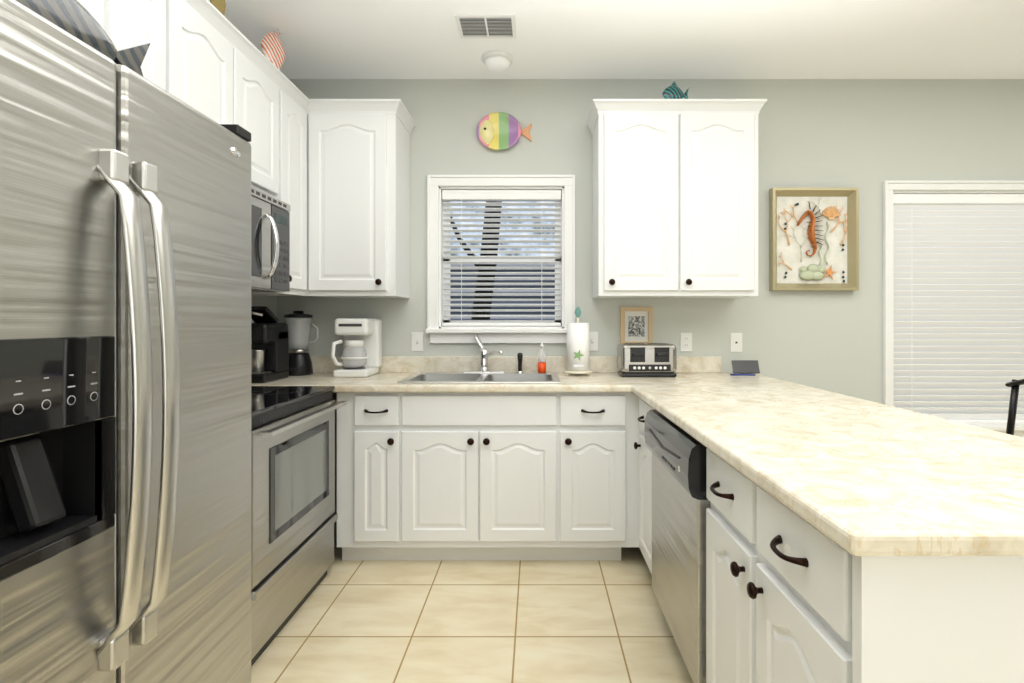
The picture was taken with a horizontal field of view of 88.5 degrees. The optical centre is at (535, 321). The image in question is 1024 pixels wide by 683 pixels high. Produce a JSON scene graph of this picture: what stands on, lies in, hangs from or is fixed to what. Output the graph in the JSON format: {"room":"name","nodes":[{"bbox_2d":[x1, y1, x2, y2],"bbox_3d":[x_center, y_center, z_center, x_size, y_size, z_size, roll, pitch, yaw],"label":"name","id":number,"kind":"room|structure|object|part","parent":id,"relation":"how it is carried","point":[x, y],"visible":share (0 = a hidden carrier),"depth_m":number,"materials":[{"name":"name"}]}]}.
{"room":"kitchen","nodes":[
{"label":"kitchen","id":0,"kind":"room"},
{"bbox_2d":[251,296,278,322],"bbox_3d":[-1.660,-0.125,0.415,0.140,2.720,5.610,0,0,0],"label":"wall","id":1,"kind":"structure","parent":0,"point":[272,302],"depth_m":3.12,"materials":[{"name":"grey paint"}]},
{"bbox_2d":[77,0,112,41],"bbox_3d":[-1.419,-0.873,0.967,0.338,0.595,1.095,0,0,0],"label":"upper cabinet","id":2,"kind":"object","parent":1,"relation":"attached to","point":[101,10],"depth_m":1.54,"materials":[{"name":"white wood"}]},
{"bbox_2d":[113,0,176,97],"bbox_3d":[-1.419,-0.873,1.650,0.338,0.595,0.270,0,0,0],"label":"upper cabinet","id":3,"kind":"object","parent":1,"relation":"attached to","point":[135,22],"depth_m":1.71,"materials":[{"name":"white wood"}]},
{"bbox_2d":[177,0,284,201],"bbox_3d":[-1.419,-0.873,2.175,0.338,0.595,0.780,0,0,0],"label":"upper cabinet","id":4,"kind":"object","parent":1,"relation":"attached to","point":[219,76],"depth_m":2.18,"materials":[{"name":"white wood"}]},
{"bbox_2d":[210,0,225,14],"bbox_3d":[-1.330,-1.336,2.179,0.064,0.250,0.080,0,0,0],"label":"sail","id":5,"kind":"object","parent":4,"relation":"on","point":[220,5],"visible":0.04,"depth_m":2.19,"materials":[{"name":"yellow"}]},
{"bbox_2d":[251,187,289,291],"bbox_3d":[-1.361,-0.352,2.165,0.449,0.425,0.760,0,0,0],"label":"microwave","id":6,"kind":"object","parent":4,"relation":"attached to","point":[270,243],"visible":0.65,"depth_m":2.32,"materials":[{"name":"silver metal"}]},
{"bbox_2d":[261,29,285,69],"bbox_3d":[-1.320,-1.346,2.640,0.080,0.270,0.117,0,0,0],"label":"fish figurine","id":7,"kind":"object","parent":4,"relation":"on","point":[273,50],"visible":0.62,"depth_m":2.62,"materials":[{"name":"orange ceramic"}]},
{"bbox_2d":[251,84,308,295],"bbox_3d":[-1.419,-0.655,2.728,0.338,1.030,0.325,0,0,0],"label":"upper cabinet","id":8,"kind":"object","parent":1,"relation":"attached to","point":[296,106],"depth_m":2.76,"materials":[{"name":"white wood"}]},
{"bbox_2d":[251,523,692,682],"bbox_3d":[1.505,1.260,0.410,6.470,0.050,5.900,0,0,0],"label":"floor","id":9,"kind":"structure","parent":0,"point":[477,621],"depth_m":2.12,"materials":[{"name":"tile"}]},
{"bbox_2d":[0,0,250,682],"bbox_3d":[-1.153,0.352,1.029,0.865,1.765,0.910,0,0,0],"label":"fridge","id":10,"kind":"object","parent":9,"relation":"on","point":[159,464],"depth_m":0.97,"materials":[{"name":"grey metal"}]},
{"bbox_3d":[-0.830,0.319,0.791,0.064,1.633,0.429,0,0,0],"label":"fridge door","id":11,"kind":"part","parent":10,"relation":"part of","materials":[{"name":"silver metal"}]},
{"bbox_2d":[16,0,149,75],"bbox_3d":[-0.985,-0.627,1.084,0.086,0.207,0.403,0,0,0],"label":"fish","id":12,"kind":"object","parent":10,"relation":"on","point":[76,18],"visible":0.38,"depth_m":1.11,"materials":[{"name":"grey glass"}]},
{"bbox_2d":[251,386,346,665],"bbox_3d":[-1.254,0.700,2.200,0.663,1.070,0.764,0,0,0],"label":"range","id":13,"kind":"object","parent":9,"relation":"on","point":[294,518],"visible":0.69,"depth_m":2.11,"materials":[{"name":"silver metal"}]},
{"bbox_2d":[337,393,400,559],"bbox_3d":[-0.839,0.795,2.916,0.322,0.880,0.603,0,0,0],"label":"base cabinet","id":14,"kind":"object","parent":9,"relation":"on","point":[369,424],"depth_m":2.62,"materials":[{"name":"white wood"}]},
{"bbox_2d":[401,393,560,559],"bbox_3d":[-0.283,0.795,2.916,0.789,0.880,0.603,0,0,0],"label":"base cabinet","id":15,"kind":"object","parent":9,"relation":"on","point":[487,476],"depth_m":2.62,"materials":[{"name":"white wood"}]},
{"bbox_2d":[251,356,779,392],"bbox_3d":[-0.129,0.284,2.899,2.918,0.138,0.638,0,0,0],"label":"countertop","id":16,"kind":"structure","parent":15,"relation":"on","point":[604,377],"depth_m":2.99,"materials":[{"name":"stone"}]},
{"bbox_2d":[251,306,288,382],"bbox_3d":[-1.450,0.119,2.787,0.150,0.391,0.287,0,0,0],"label":"pod coffee maker","id":17,"kind":"object","parent":16,"relation":"on","point":[269,347],"visible":0.79,"depth_m":2.77,"materials":[{"name":"black plastic"}]},
{"bbox_2d":[284,311,318,375],"bbox_3d":[-1.384,0.126,3.095,0.192,0.376,0.160,0,0,0],"label":"blender","id":18,"kind":"object","parent":16,"relation":"on","point":[300,362],"visible":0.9,"depth_m":3.05,"materials":[{"name":"black plastic"}]},
{"bbox_2d":[330,318,381,376],"bbox_3d":[-1.036,0.149,3.039,0.222,0.330,0.252,0,0,0],"label":"drip coffee maker","id":19,"kind":"object","parent":16,"relation":"on","point":[361,356],"visible":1,"depth_m":2.98,"materials":[{"name":"white plastic"}]},
{"bbox_2d":[397,334,560,382],"bbox_3d":[-0.290,0.282,2.925,0.830,0.405,0.520,0,0,0],"label":"sink","id":20,"kind":"object","parent":16,"relation":"in","point":[484,374],"visible":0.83,"depth_m":3.08,"materials":[{"name":"silver metal"}]},
{"bbox_2d":[538,342,545,373],"bbox_3d":[0.035,0.216,3.105,0.050,0.183,0.050,0,0,0],"label":"dish soap","id":21,"kind":"object","parent":20,"relation":"on","point":[541,367],"visible":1,"depth_m":3.09,"materials":[{"name":"orange"}]},
{"bbox_2d":[564,306,591,375],"bbox_3d":[0.245,0.112,3.060,0.168,0.405,0.168,0,0,0],"label":"paper towel holder","id":22,"kind":"object","parent":16,"relation":"on","point":[577,347],"visible":1,"depth_m":3.00,"materials":[{"name":"beige paper"}]},
{"bbox_2d":[617,343,676,376],"bbox_3d":[0.637,0.222,3.026,0.315,0.186,0.197,0,0,0],"label":"toaster","id":23,"kind":"object","parent":16,"relation":"on","point":[646,359],"visible":0.98,"depth_m":2.94,"materials":[{"name":"silver metal"}]},
{"bbox_2d":[730,360,759,375],"bbox_3d":[1.219,0.273,3.083,0.188,0.083,0.124,0,0,0],"label":"phone stand","id":24,"kind":"object","parent":16,"relation":"on","point":[745,367],"visible":1,"depth_m":3.09,"materials":[{"name":"black plastic"}]},
{"bbox_2d":[561,393,639,559],"bbox_3d":[0.316,0.795,2.916,0.409,0.880,0.603,0,0,0],"label":"base cabinet","id":25,"kind":"object","parent":9,"relation":"on","point":[600,431],"depth_m":2.62,"materials":[{"name":"white wood"}]},
{"bbox_2d":[634,398,649,569],"bbox_3d":[0.825,0.795,2.422,0.650,0.880,0.425,0,0,0],"label":"base cabinet","id":26,"kind":"object","parent":9,"relation":"on","point":[644,452],"depth_m":2.43,"materials":[{"name":"white wood"}]},
{"bbox_2d":[650,406,653,573],"bbox_3d":[0.825,0.795,1.887,0.650,0.880,0.681,0,0,0],"label":"base cabinet","id":27,"kind":"object","parent":9,"relation":"on","point":[651,408],"depth_m":2.27,"materials":[{"name":"white wood"}]},
{"bbox_2d":[644,409,709,682],"bbox_3d":[0.785,0.802,1.887,0.670,0.866,0.631,0,0,0],"label":"dishwasher","id":28,"kind":"object","parent":9,"relation":"on","point":[680,503],"visible":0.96,"depth_m":1.74,"materials":[{"name":"grey metal"}]},
{"bbox_2d":[706,448,1023,682],"bbox_3d":[0.825,0.795,1.185,0.650,0.880,0.759,0,0,0],"label":"base cabinet","id":29,"kind":"object","parent":9,"relation":"on","point":[792,596],"depth_m":0.88,"materials":[{"name":"white wood"}]},
{"bbox_2d":[627,380,1023,555],"bbox_3d":[0.894,0.334,1.680,0.871,0.038,1.800,0,0,0],"label":"countertop","id":30,"kind":"structure","parent":29,"relation":"on","point":[856,476],"depth_m":1.18,"materials":[{"name":"stone"}]},
{"bbox_2d":[1005,379,1023,434],"bbox_3d":[1.594,0.710,1.780,0.473,1.051,0.415,0,0,0],"label":"bar stool","id":31,"kind":"object","parent":9,"relation":"on","point":[1014,385],"visible":0.12,"depth_m":1.92,"materials":[{"name":"black metal"}]},
{"bbox_2d":[208,0,1023,78],"bbox_3d":[1.505,-1.510,0.410,6.470,0.050,5.900,0,0,0],"label":"ceiling","id":32,"kind":"structure","parent":0,"point":[692,39],"depth_m":2.76,"materials":[{"name":"white paint"}]},
{"bbox_2d":[454,14,516,38],"bbox_3d":[-0.247,-1.479,2.640,0.295,0.010,0.210,0,0,0],"label":"ceiling vent","id":33,"kind":"object","parent":32,"relation":"in","point":[486,26],"visible":1,"depth_m":2.64,"materials":[{"name":"white metal"}]},
{"bbox_2d":[482,50,512,71],"bbox_3d":[-0.217,-1.453,2.965,0.180,0.063,0.180,0,0,0],"label":"dome ceiling light","id":34,"kind":"object","parent":32,"relation":"attached to","point":[497,61],"visible":1,"depth_m":2.92,"materials":[{"name":"white glass"}]},
{"bbox_2d":[279,79,1023,522],"bbox_3d":[1.505,-0.125,3.290,6.470,2.720,0.140,0,0,0],"label":"wall","id":35,"kind":"structure","parent":0,"point":[865,137],"depth_m":3.22,"materials":[{"name":"grey paint"}]},
{"bbox_2d":[309,104,412,297],"bbox_3d":[-1.020,-0.655,3.044,0.497,1.030,0.348,0,0,0],"label":"upper cabinet","id":36,"kind":"object","parent":35,"relation":"attached to","point":[334,174],"depth_m":2.87,"materials":[{"name":"white wood"}]},
{"bbox_2d":[411,332,422,350],"bbox_3d":[-0.727,0.126,3.213,0.072,0.116,0.013,0,0,0],"label":"outlet","id":37,"kind":"object","parent":35,"relation":"attached to","point":[416,337],"depth_m":3.21,"materials":[{"name":"white plastic"}]},
{"bbox_2d":[426,175,574,342],"bbox_3d":[-0.211,-0.378,3.265,0.911,1.026,0.190,0,0,0],"label":"kitchen window","id":38,"kind":"structure","parent":35,"relation":"in","point":[443,191],"depth_m":3.23,"materials":[{"name":"white"}]},
{"bbox_2d":[477,112,531,149],"bbox_3d":[-0.193,-1.155,3.202,0.336,0.231,0.032,0,0,0],"label":"fish decoration","id":39,"kind":"object","parent":35,"relation":"attached to","point":[499,131],"visible":0.96,"depth_m":3.20,"materials":[{"name":"multicoloured ceramic"}]},
{"bbox_2d":[589,332,597,350],"bbox_3d":[0.345,0.122,3.213,0.072,0.116,0.013,0,0,0],"label":"outlet","id":40,"kind":"object","parent":35,"relation":"attached to","point":[593,336],"depth_m":3.21,"materials":[{"name":"white plastic"}]},
{"bbox_2d":[620,307,652,342],"bbox_3d":[0.614,0.032,3.208,0.196,0.237,0.021,0,0,0],"label":"picture frame","id":41,"kind":"object","parent":35,"relation":"attached to","point":[636,324],"visible":0.85,"depth_m":3.21,"materials":[{"name":"beige wood"}]},
{"bbox_2d":[587,99,766,297],"bbox_3d":[0.784,-0.675,3.028,0.947,1.070,0.380,0,0,0],"label":"upper cabinet","id":42,"kind":"object","parent":35,"relation":"attached to","point":[674,198],"visible":1,"depth_m":2.87,"materials":[{"name":"white wood"}]},
{"bbox_2d":[662,81,688,98],"bbox_3d":[0.778,-1.275,2.925,0.155,0.128,0.042,0,0,0],"label":"figurine","id":43,"kind":"object","parent":42,"relation":"on","point":[673,91],"visible":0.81,"depth_m":2.91,"materials":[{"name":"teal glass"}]},
{"bbox_2d":[680,333,691,351],"bbox_3d":[0.920,0.128,3.215,0.072,0.116,0.009,0,0,0],"label":"outlet","id":44,"kind":"object","parent":35,"relation":"attached to","point":[685,342],"depth_m":3.21,"materials":[{"name":"white plastic"}]},
{"bbox_2d":[730,333,741,351],"bbox_3d":[1.227,0.131,3.216,0.072,0.116,0.007,0,0,0],"label":"outlet","id":45,"kind":"object","parent":35,"relation":"attached to","point":[735,338],"depth_m":3.21,"materials":[{"name":"white plastic"}]},
{"bbox_2d":[769,188,858,290],"bbox_3d":[1.690,-0.497,3.197,0.520,0.620,0.066,0,0,0],"label":"framed picture","id":46,"kind":"object","parent":35,"relation":"attached to","point":[813,239],"depth_m":3.21,"materials":[{"name":"beige"}]},
{"bbox_2d":[883,180,1023,437],"bbox_3d":[2.965,-0.066,3.265,1.694,1.581,0.190,0,0,0],"label":"dining window","id":47,"kind":"structure","parent":35,"relation":"in","point":[953,300],"depth_m":3.25,"materials":[{"name":"white plastic"}]},
{"label":"outside","id":48,"kind":"structure","parent":0,"visible":0},
{"bbox_2d":[450,201,554,319],"bbox_3d":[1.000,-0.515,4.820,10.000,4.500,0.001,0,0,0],"label":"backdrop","id":49,"kind":"structure","parent":48,"point":[509,286],"depth_m":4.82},
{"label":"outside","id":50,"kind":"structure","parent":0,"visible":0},
{"bbox_2d":[450,201,501,319],"bbox_3d":[-0.525,-0.063,4.233,0.570,2.615,0.197,0,0,0],"label":"tree","id":51,"kind":"object","parent":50,"point":[483,281],"visible":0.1,"depth_m":4.17,"materials":[{"name":"black plant"}]}
]}

